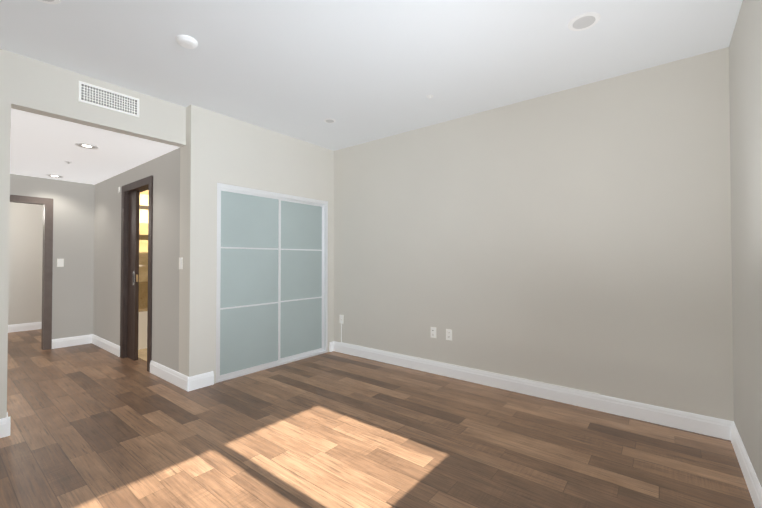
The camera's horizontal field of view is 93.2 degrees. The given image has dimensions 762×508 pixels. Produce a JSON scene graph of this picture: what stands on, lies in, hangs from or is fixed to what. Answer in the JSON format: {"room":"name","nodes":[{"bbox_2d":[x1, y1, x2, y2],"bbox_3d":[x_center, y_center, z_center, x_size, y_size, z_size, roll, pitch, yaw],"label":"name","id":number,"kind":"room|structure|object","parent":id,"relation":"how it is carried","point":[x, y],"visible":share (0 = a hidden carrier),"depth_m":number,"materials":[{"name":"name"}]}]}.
{"room":"empty bedroom","nodes":[
{"label":"empty bedroom","id":0,"kind":"room"},
{"bbox_2d":[8,202,42,324],"bbox_3d":[-6.545,0.150,5.970,0.100,2.370,4.880,-1,-1,38],"label":"wall","id":1,"kind":"structure","parent":0,"point":[25,261],"depth_m":6.30,"materials":[{"name":"paint"}]},
{"bbox_2d":[8,322,41,332],"bbox_3d":[-6.530,1.269,5.879,0.018,0.130,4.780,-1,-1,38],"label":"baseboard","id":2,"kind":"structure","parent":1,"relation":"attached to","point":[24,327],"depth_m":6.28,"materials":[{"name":"white wood"}]},
{"bbox_2d":[10,174,94,338],"bbox_3d":[-4.738,0.136,4.952,0.120,2.370,1.480,-1,-1,38],"label":"wall","id":3,"kind":"structure","parent":0,"point":[73,248],"depth_m":5.19,"materials":[{"name":"paint"}]},
{"bbox_2d":[10,195,52,349],"bbox_3d":[-4.933,0.270,4.690,0.136,2.095,0.960,-1,-1,38],"label":"door frame","id":4,"kind":"structure","parent":3,"relation":"attached to","point":[47,274],"depth_m":4.99,"materials":[{"name":"brown wood"}]},
{"bbox_2d":[57,259,63,266],"bbox_3d":[-4.537,0.123,5.099,0.012,0.115,0.070,-1,-1,38],"label":"light switch","id":5,"kind":"object","parent":3,"relation":"attached to","point":[60,262],"visible":1,"depth_m":5.10,"materials":[{"name":"white plastic"}]},
{"bbox_2d":[52,334,92,348],"bbox_3d":[-4.444,1.260,5.198,0.018,0.130,0.465,-1,-1,38],"label":"baseboard","id":6,"kind":"structure","parent":3,"relation":"attached to","point":[71,341],"depth_m":5.18,"materials":[{"name":"white wood"}]},
{"bbox_2d":[0,49,185,418],"bbox_3d":[-3.007,-0.086,2.225,0.120,2.740,3.380,-1,-1,38],"label":"wall","id":7,"kind":"structure","parent":0,"point":[42,88],"depth_m":2.74,"materials":[{"name":"paint"}]},
{"bbox_2d":[0,416,10,437],"bbox_3d":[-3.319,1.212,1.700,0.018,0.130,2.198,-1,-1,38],"label":"baseboard","id":8,"kind":"structure","parent":7,"relation":"attached to","point":[3,427],"depth_m":2.53,"materials":[{"name":"white wood"}]},
{"bbox_2d":[78,81,138,116],"bbox_3d":[-2.288,-1.302,3.047,0.010,0.165,0.424,-1,-1,38],"label":"air vent","id":9,"kind":"object","parent":7,"relation":"in","point":[94,95],"visible":1,"depth_m":3.03,"materials":[{"name":"white plastic"}]},
{"bbox_2d":[10,108,179,184],"bbox_3d":[-5.194,-1.323,3.917,5.390,0.520,3.700,-1,-1,38],"label":"ceiling","id":10,"kind":"structure","parent":0,"point":[41,146],"depth_m":3.71,"materials":[{"name":"white paint"}]},
{"bbox_2d":[46,174,62,177],"bbox_3d":[-4.389,-1.047,4.845,0.180,0.006,0.180,-1,-1,38],"label":"recessed light","id":11,"kind":"object","parent":10,"relation":"in","point":[55,176],"visible":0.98,"depth_m":4.85,"materials":[{"name":"white metal"}]},
{"bbox_2d":[75,143,97,148],"bbox_3d":[-2.906,-1.065,3.560,0.180,0.006,0.180,-1,-1,38],"label":"recessed light","id":12,"kind":"object","parent":10,"relation":"in","point":[86,146],"visible":1,"depth_m":3.56,"materials":[{"name":"white metal"}]},
{"bbox_2d":[93,148,179,371],"bbox_3d":[-3.120,0.131,4.541,2.930,2.370,0.120,-1,-1,38],"label":"wall","id":13,"kind":"structure","parent":0,"point":[165,170],"depth_m":3.95,"materials":[{"name":"paint"}]},
{"bbox_2d":[92,334,119,356],"bbox_3d":[-3.820,1.257,4.990,1.255,0.130,0.018,-1,-1,38],"label":"baseboard","id":14,"kind":"structure","parent":13,"relation":"attached to","point":[108,346],"depth_m":4.93,"materials":[{"name":"white wood"}]},
{"bbox_2d":[127,191,139,360],"bbox_3d":[-3.117,0.263,4.527,0.267,2.092,0.044,-1,-1,38],"label":"pocket door","id":15,"kind":"structure","parent":13,"relation":"in","point":[133,274],"depth_m":4.47,"materials":[{"name":"brown wood"}]},
{"bbox_2d":[120,175,152,371],"bbox_3d":[-2.901,0.221,4.356,0.990,2.185,0.136,-1,-1,38],"label":"door frame","id":16,"kind":"structure","parent":13,"relation":"attached to","point":[143,184],"depth_m":4.55,"materials":[{"name":"brown wood"}]},
{"bbox_2d":[150,360,189,390],"bbox_3d":[-2.184,1.239,3.699,0.933,0.130,0.018,-1,-1,38],"label":"baseboard","id":17,"kind":"structure","parent":13,"relation":"attached to","point":[174,377],"depth_m":3.66,"materials":[{"name":"white wood"}]},
{"bbox_2d":[125,160,150,184],"bbox_3d":[-2.896,-0.932,4.379,0.860,0.250,0.120,-1,-1,38],"label":"wall","id":18,"kind":"structure","parent":0,"point":[139,172],"depth_m":4.30,"materials":[{"name":"paint"}]},
{"bbox_2d":[138,348,146,361],"bbox_3d":[-2.579,1.325,5.371,1.850,0.004,1.880,-1,-1,38],"label":"floor","id":19,"kind":"structure","parent":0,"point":[142,354],"depth_m":4.71,"materials":[{"name":"beige stone"}]},
{"bbox_2d":[138,205,147,349],"bbox_3d":[-2.861,0.328,5.608,0.100,1.996,1.856,-1,-1,38],"label":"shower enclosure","id":20,"kind":"object","parent":19,"relation":"on","point":[142,331],"visible":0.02,"depth_m":5.01,"materials":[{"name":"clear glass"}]},
{"bbox_2d":[139,190,148,308],"bbox_3d":[-3.344,0.150,5.992,0.100,2.370,1.880,-1,-1,38],"label":"wall","id":21,"kind":"structure","parent":0,"point":[144,197],"depth_m":5.53,"materials":[{"name":"paint"}]},
{"bbox_2d":[217,113,327,200],"bbox_3d":[-1.237,-1.073,4.304,0.120,0.710,1.535,-1,-1,38],"label":"wall","id":22,"kind":"structure","parent":0,"point":[249,155],"depth_m":4.14,"materials":[{"name":"paint"}]},
{"bbox_2d":[216,183,327,382],"bbox_3d":[-1.229,0.297,4.279,0.090,2.030,1.535,-1,-1,38],"label":"sliding doors","id":23,"kind":"structure","parent":22,"relation":"in","point":[272,285],"depth_m":4.15,"materials":[{"name":"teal glass"}]},
{"bbox_2d":[328,149,333,351],"bbox_3d":[-0.727,-0.049,4.935,0.120,2.740,0.110,-1,-1,38],"label":"wall","id":24,"kind":"structure","parent":0,"point":[330,245],"depth_m":4.90,"materials":[{"name":"paint"}]},
{"bbox_2d":[329,341,333,351],"bbox_3d":[-0.664,1.255,4.887,0.018,0.130,0.080,-1,-1,38],"label":"baseboard","id":25,"kind":"structure","parent":24,"relation":"attached to","point":[331,346],"depth_m":4.87,"materials":[{"name":"white wood"}]},
{"bbox_2d":[0,0,742,150],"bbox_3d":[-0.670,-1.539,1.646,4.290,0.150,5.735,-1,-1,38],"label":"ceiling","id":26,"kind":"structure","parent":0,"point":[361,71],"depth_m":2.56,"materials":[{"name":"paint"}]},
{"bbox_2d":[37,0,60,3],"bbox_3d":[-1.904,-1.456,2.010,0.180,0.006,0.180,-1,-1,38],"label":"recessed light","id":27,"kind":"object","parent":26,"relation":"in","point":[52,1],"visible":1,"depth_m":2.07,"materials":[{"name":"white"}]},
{"bbox_2d":[176,35,197,48],"bbox_3d":[-1.321,-1.434,2.452,0.132,0.036,0.132,-1,-1,38],"label":"smoke detector","id":28,"kind":"object","parent":26,"relation":"attached to","point":[186,41],"visible":1,"depth_m":2.42,"materials":[{"name":"white plastic"}]},
{"bbox_2d":[324,118,335,122],"bbox_3d":[-0.550,-1.431,3.872,0.127,0.006,0.127,-1,-1,38],"label":"recessed light","id":29,"kind":"object","parent":26,"relation":"in","point":[328,120],"visible":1,"depth_m":3.86,"materials":[{"name":"white"}]},
{"bbox_2d":[568,12,600,30],"bbox_3d":[1.271,-1.453,2.256,0.180,0.006,0.180,-1,-1,38],"label":"recessed light","id":30,"kind":"object","parent":26,"relation":"in","point":[583,21],"visible":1,"depth_m":2.25,"materials":[{"name":"white"}]},
{"bbox_2d":[0,329,754,507],"bbox_3d":[-2.077,1.360,4.150,9.950,0.100,8.185,-1,-1,38],"label":"floor","id":31,"kind":"structure","parent":0,"point":[93,426],"depth_m":2.42,"materials":[{"name":"brown wood"}]},
{"bbox_2d":[179,104,217,383],"bbox_3d":[-1.836,-0.067,3.619,0.230,2.740,0.260,-1,-1,38],"label":"wall pier","id":32,"kind":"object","parent":31,"relation":"on","point":[198,253],"visible":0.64,"depth_m":3.53,"materials":[{"name":"paint"}]},
{"bbox_2d":[179,257,182,268],"bbox_3d":[-1.984,0.092,3.559,0.070,0.115,0.012,-1,-1,38],"label":"light switch","id":33,"kind":"object","parent":32,"relation":"attached to","point":[180,263],"visible":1,"depth_m":3.55,"materials":[{"name":"white plastic"}]},
{"bbox_2d":[187,371,213,390],"bbox_3d":[-1.754,1.236,3.506,0.018,0.130,0.248,-1,-1,38],"label":"baseboard","id":34,"kind":"structure","parent":32,"relation":"attached to","point":[201,380],"depth_m":3.50,"materials":[{"name":"white wood"}]},
{"bbox_2d":[334,47,733,420],"bbox_3d":[1.025,-0.065,3.782,4.300,2.740,0.250,-1,-1,38],"label":"wall","id":35,"kind":"structure","parent":0,"point":[579,237],"depth_m":3.16,"materials":[{"name":"paint"}]},
{"bbox_2d":[339,315,343,323],"bbox_3d":[-0.532,0.875,4.832,0.070,0.115,0.010,-1,-1,38],"label":"wall jack","id":36,"kind":"object","parent":35,"relation":"attached to","point":[341,317],"visible":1,"depth_m":4.83,"materials":[{"name":"white plastic"}]},
{"bbox_2d":[431,327,435,337],"bbox_3d":[0.575,0.863,3.958,0.070,0.115,0.009,-1,-1,38],"label":"electrical outlet","id":37,"kind":"object","parent":35,"relation":"attached to","point":[433,332],"visible":1,"depth_m":3.95,"materials":[{"name":"white plastic"}]},
{"bbox_2d":[446,329,451,340],"bbox_3d":[0.725,0.861,3.841,0.070,0.115,0.009,-1,-1,38],"label":"electrical outlet","id":38,"kind":"object","parent":35,"relation":"attached to","point":[448,334],"visible":1,"depth_m":3.84,"materials":[{"name":"white plastic"}]},
{"bbox_2d":[334,323,732,440],"bbox_3d":[0.891,1.107,3.701,3.930,0.395,0.018,-1,-1,38],"label":"baseboard","id":39,"kind":"structure","parent":35,"relation":"attached to","point":[702,424],"depth_m":3.16,"materials":[{"name":"white wood"}]},
{"bbox_2d":[729,0,761,486],"bbox_3d":[2.110,-0.091,1.888,0.250,2.740,1.380,-1,-1,38],"label":"wall","id":40,"kind":"structure","parent":0,"point":[745,72],"depth_m":2.01,"materials":[{"name":"paint"}]},
{"bbox_3d":[0.798,0.741,0.214,0.250,1.030,2.855,-1,-1,38],"label":"wall","id":41,"kind":"structure","parent":0,"visible":0},
{"bbox_2d":[731,421,761,507],"bbox_3d":[0.795,1.194,0.420,0.018,0.130,5.285,-1,-1,38],"label":"baseboard","id":42,"kind":"structure","parent":41,"relation":"attached to","point":[751,479],"depth_m":2.00,"materials":[{"name":"white wood"}]}
]}

